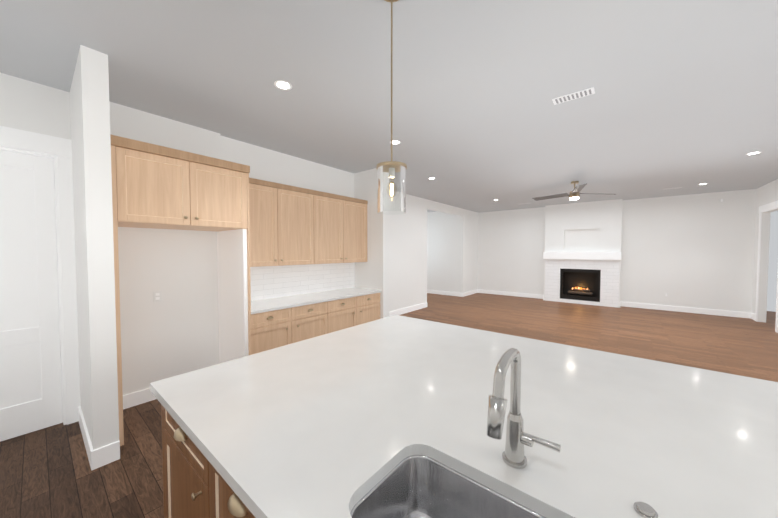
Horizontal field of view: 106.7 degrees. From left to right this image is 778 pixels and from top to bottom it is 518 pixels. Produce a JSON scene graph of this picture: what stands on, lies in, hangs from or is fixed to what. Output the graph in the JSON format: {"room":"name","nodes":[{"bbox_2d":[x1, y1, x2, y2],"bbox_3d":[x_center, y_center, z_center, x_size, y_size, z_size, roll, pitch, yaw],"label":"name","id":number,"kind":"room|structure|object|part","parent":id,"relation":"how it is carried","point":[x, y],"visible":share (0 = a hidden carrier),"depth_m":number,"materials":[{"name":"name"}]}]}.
{"room":"kitchen","nodes":[
{"label":"kitchen","id":0,"kind":"room"},
{"bbox_2d":[70,45,118,449],"bbox_3d":[-2.501,0.000,2.441,0.970,3.050,0.140,1,2,39],"label":"wall","id":1,"kind":"structure","parent":0,"point":[92,191],"depth_m":2.15,"materials":[{"name":"paint"}]},
{"bbox_2d":[78,406,96,470],"bbox_3d":[-2.544,1.456,2.421,0.986,0.140,0.016,1,2,39],"label":"baseboard","id":2,"kind":"structure","parent":1,"relation":"attached to","point":[91,453],"depth_m":2.27,"materials":[{"name":"white wood"}]},
{"bbox_2d":[0,73,353,394],"bbox_3d":[-2.160,-0.038,3.673,0.180,3.050,4.680,1,2,39],"label":"wall","id":3,"kind":"structure","parent":0,"point":[174,332],"depth_m":3.18,"materials":[{"name":"paint"}]},
{"bbox_2d":[0,150,62,441],"bbox_3d":[-3.264,0.307,2.370,0.040,2.417,0.728,1,2,39],"label":"door","id":4,"kind":"structure","parent":3,"relation":"in","point":[30,383],"depth_m":2.51,"materials":[{"name":"white wood"}]},
{"bbox_2d":[0,126,79,424],"bbox_3d":[-3.257,0.220,2.362,0.146,2.615,1.000,1,2,39],"label":"door frame","id":5,"kind":"structure","parent":3,"relation":"attached to","point":[58,150],"depth_m":2.64,"materials":[{"name":"white wood"}]},
{"bbox_2d":[123,388,156,409],"bbox_3d":[-2.432,1.431,3.230,0.016,0.140,0.996,1,2,39],"label":"baseboard","id":6,"kind":"structure","parent":3,"relation":"attached to","point":[142,396],"depth_m":3.00,"materials":[{"name":"white wood"}]},
{"bbox_2d":[153,291,161,301],"bbox_3d":[-2.498,0.394,3.123,0.007,0.118,0.075,1,2,39],"label":"outlet","id":7,"kind":"object","parent":3,"relation":"attached to","point":[157,296],"visible":1,"depth_m":3.12,"materials":[{"name":"white plastic"}]},
{"bbox_2d":[110,134,249,233],"bbox_3d":[-2.142,-0.669,2.954,0.728,0.676,1.040,1,2,39],"label":"upper cabinet","id":8,"kind":"object","parent":3,"relation":"attached to","point":[154,186],"depth_m":2.64,"materials":[{"name":"brown wood"}]},
{"bbox_2d":[218,178,317,269],"bbox_3d":[-1.607,-0.476,4.012,0.348,1.105,1.224,1,2,39],"label":"upper cabinet","id":9,"kind":"object","parent":3,"relation":"attached to","point":[288,256],"depth_m":3.85,"materials":[{"name":"brown wood"}]},
{"bbox_2d":[247,262,354,300],"bbox_3d":[-1.391,0.297,4.571,0.008,0.496,2.328,1,2,39],"label":"backsplash","id":10,"kind":"structure","parent":3,"relation":"attached to","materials":[{"name":"tile"}]},
{"bbox_2d":[318,191,367,265],"bbox_3d":[-0.910,-0.503,4.866,0.348,1.105,1.223,1,2,39],"label":"upper cabinet","id":11,"kind":"object","parent":3,"relation":"attached to","point":[342,220],"depth_m":4.76,"materials":[{"name":"brown wood"}]},
{"bbox_3d":[-1.256,-1.010,4.420,0.356,0.065,2.328,1,2,39],"label":"crown","id":12,"kind":"part","parent":11,"relation":"part of","materials":[{"name":"brown wood"}]},
{"bbox_2d":[354,168,388,318],"bbox_3d":[-0.520,-0.094,5.463,1.220,3.050,0.170,1,2,39],"label":"wall","id":13,"kind":"structure","parent":0,"point":[372,272],"depth_m":5.13,"materials":[{"name":"paint"}]},
{"bbox_2d":[0,293,777,517],"bbox_3d":[1.669,1.520,4.225,14.000,0.100,16.000,1,2,39],"label":"floor","id":14,"kind":"structure","parent":0,"point":[47,472],"depth_m":4.15,"materials":[{"name":"brown wood"}]},
{"bbox_2d":[151,391,257,517],"bbox_3d":[0.654,1.126,1.114,3.300,0.881,1.784,1,2,39],"label":"kitchen island","id":15,"kind":"object","parent":14,"relation":"on","point":[193,487],"depth_m":1.23,"materials":[{"name":"wood"}]},
{"bbox_2d":[150,315,777,517],"bbox_3d":[0.736,0.663,1.216,3.400,0.040,2.060,1,2,39],"label":"island countertop","id":16,"kind":"structure","parent":15,"relation":"on","point":[395,416],"depth_m":1.09,"materials":[{"name":"white stone"}]},
{"bbox_2d":[350,455,545,517],"bbox_3d":[0.256,0.808,0.688,0.744,0.219,0.388,1,2,39],"label":"sink","id":17,"kind":"object","parent":16,"relation":"in","point":[415,486],"depth_m":0.94,"materials":[{"name":"silver metal"}]},
{"bbox_2d":[487,348,560,468],"bbox_3d":[0.387,0.466,0.838,0.164,0.379,0.252,1,2,39],"label":"faucet","id":18,"kind":"object","parent":16,"relation":"on","point":[511,455],"depth_m":0.91,"materials":[{"name":"silver metal"}]},
{"bbox_2d":[218,302,333,362],"bbox_3d":[-1.487,1.041,3.961,0.658,0.876,1.224,1,2,39],"label":"base cabinet","id":19,"kind":"object","parent":14,"relation":"on","point":[243,335],"depth_m":3.53,"materials":[{"name":"brown wood"}]},
{"bbox_2d":[226,286,380,313],"bbox_3d":[-1.133,0.571,4.369,0.673,0.038,2.327,1,2,39],"label":"countertop","id":20,"kind":"structure","parent":19,"relation":"on","point":[263,304],"depth_m":4.01,"materials":[{"name":"white stone"}]},
{"bbox_2d":[334,294,379,331],"bbox_3d":[-0.790,1.014,4.816,0.658,0.876,1.223,1,2,39],"label":"base cabinet","id":21,"kind":"object","parent":14,"relation":"on","point":[348,312],"depth_m":4.61,"materials":[{"name":"brown wood"}]},
{"bbox_2d":[543,252,620,307],"bbox_3d":[5.800,0.545,8.789,1.940,1.565,0.458,1,2,39],"label":"fireplace","id":22,"kind":"object","parent":14,"relation":"on","point":[589,278],"visible":1,"depth_m":8.75,"materials":[{"name":"white brick"}]},
{"bbox_2d":[0,0,777,212],"bbox_3d":[1.669,-1.628,4.127,14.000,0.100,16.000,1,2,39],"label":"ceiling","id":23,"kind":"structure","parent":0,"point":[685,96],"depth_m":2.48,"materials":[{"name":"paint"}]},
{"bbox_2d":[274,80,291,89],"bbox_3d":[-0.926,-1.526,2.529,0.150,0.001,0.150,1,2,39],"label":"recessed light","id":24,"kind":"object","parent":23,"relation":"in","point":[281,84],"visible":1,"depth_m":2.53,"materials":[{"name":"white"}]},
{"bbox_2d":[376,0,406,213],"bbox_3d":[0.015,-0.882,1.614,0.172,1.235,0.172,1,2,39],"label":"pendant light","id":25,"kind":"object","parent":23,"relation":"hanging from","point":[391,167],"visible":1,"depth_m":1.60,"materials":[{"name":"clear glass"}]},
{"bbox_3d":[0.015,-0.390,1.629,0.160,0.250,0.160,1,2,39],"label":"glass","id":26,"kind":"part","parent":25,"relation":"part of","materials":[{"name":"clear glass"}]},
{"bbox_2d":[389,168,394,177],"bbox_3d":[0.015,-0.490,1.626,0.034,0.050,0.034,1,2,39],"label":"socket","id":27,"kind":"object","parent":25,"relation":"attached to","point":[391,173],"depth_m":1.61,"materials":[{"name":"white"}]},
{"bbox_2d":[390,140,400,144],"bbox_3d":[0.083,-1.567,3.861,0.150,0.001,0.150,1,2,39],"label":"recessed light","id":28,"kind":"object","parent":23,"relation":"in","point":[395,142],"visible":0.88,"depth_m":3.86,"materials":[{"name":"white"}]},
{"bbox_2d":[552,87,594,104],"bbox_3d":[1.722,-1.529,2.706,0.330,0.009,0.130,1,2,39],"label":"ceiling vent","id":29,"kind":"object","parent":23,"relation":"in","point":[575,95],"visible":0.98,"depth_m":2.69,"materials":[{"name":"white metal"}]},
{"bbox_2d":[532,181,615,200],"bbox_3d":[3.760,-1.444,6.044,1.527,0.388,1.513,1,2,39],"label":"fan","id":30,"kind":"object","parent":23,"relation":"hanging from","point":[575,193],"visible":1,"depth_m":6.05,"materials":[{"name":"grey metal"}]},
{"bbox_3d":[3.889,-1.468,6.065,0.200,0.340,0.200,1,2,39],"label":"motor","id":31,"kind":"part","parent":30,"relation":"part of","materials":[{"name":"silver metal"}]},
{"bbox_2d":[389,190,477,311],"bbox_3d":[1.262,-0.189,8.518,0.120,3.050,6.820,1,2,39],"label":"wall","id":32,"kind":"structure","parent":0,"point":[408,258],"depth_m":7.75,"materials":[{"name":"paint"}]},
{"bbox_2d":[389,302,426,315],"bbox_3d":[0.128,1.312,7.067,0.019,0.140,3.066,1,2,39],"label":"baseboard","id":33,"kind":"structure","parent":32,"relation":"attached to","point":[416,307],"depth_m":7.51,"materials":[{"name":"white wood"}]},
{"bbox_2d":[464,289,477,296],"bbox_3d":[2.975,1.203,10.559,0.019,0.140,1.260,1,2,39],"label":"baseboard","id":34,"kind":"structure","parent":32,"relation":"attached to","point":[473,291],"depth_m":10.54,"materials":[{"name":"white wood"}]},
{"bbox_2d":[427,211,459,292],"bbox_3d":[1.349,-0.269,11.091,3.000,3.050,0.120,1,2,39],"label":"wall","id":35,"kind":"structure","parent":0,"point":[443,251],"depth_m":10.49,"materials":[{"name":"paint"}]},
{"bbox_2d":[427,289,463,296],"bbox_3d":[1.406,1.189,11.005,3.016,0.140,0.019,1,2,39],"label":"baseboard","id":36,"kind":"structure","parent":35,"relation":"attached to","point":[428,291],"depth_m":10.45,"materials":[{"name":"white wood"}]},
{"bbox_2d":[544,199,621,307],"bbox_3d":[5.851,-0.199,8.828,1.920,3.050,0.300,1,2,39],"label":"wall","id":37,"kind":"structure","parent":0,"point":[594,226],"depth_m":8.65,"materials":[{"name":"paint"}]},
{"bbox_2d":[478,189,756,312],"bbox_3d":[6.069,-0.202,8.922,6.820,3.050,0.120,1,2,39],"label":"wall","id":38,"kind":"structure","parent":0,"point":[694,250],"depth_m":7.74,"materials":[{"name":"paint"}]},
{"bbox_2d":[478,289,542,298],"bbox_3d":[4.290,1.210,10.329,2.340,0.140,0.016,1,2,39],"label":"baseboard","id":39,"kind":"structure","parent":38,"relation":"attached to","point":[539,296],"depth_m":10.27,"materials":[{"name":"white wood"}]},
{"bbox_2d":[621,301,749,317],"bbox_3d":[7.630,1.295,7.607,2.440,0.140,0.016,1,2,39],"label":"baseboard","id":40,"kind":"structure","parent":38,"relation":"attached to","point":[625,304],"depth_m":7.49,"materials":[{"name":"white wood"}]},
{"bbox_2d":[752,179,777,322],"bbox_3d":[6.605,-0.057,4.280,0.120,3.050,6.400,1,2,39],"label":"wall","id":41,"kind":"structure","parent":0,"point":[767,193],"depth_m":6.46,"materials":[{"name":"paint"}]},
{"bbox_2d":[750,313,754,319],"bbox_3d":[8.467,1.323,6.716,0.016,0.140,0.280,1,2,39],"label":"baseboard","id":42,"kind":"structure","parent":41,"relation":"attached to","point":[752,316],"depth_m":6.76,"materials":[{"name":"white wood"}]},
{"bbox_2d":[755,201,777,331],"bbox_3d":[7.987,0.111,6.095,0.024,2.600,1.270,1,2,39],"label":"door frame","id":43,"kind":"structure","parent":41,"relation":"attached to","point":[768,207],"depth_m":6.48,"materials":[{"name":"white wood"}]}
]}

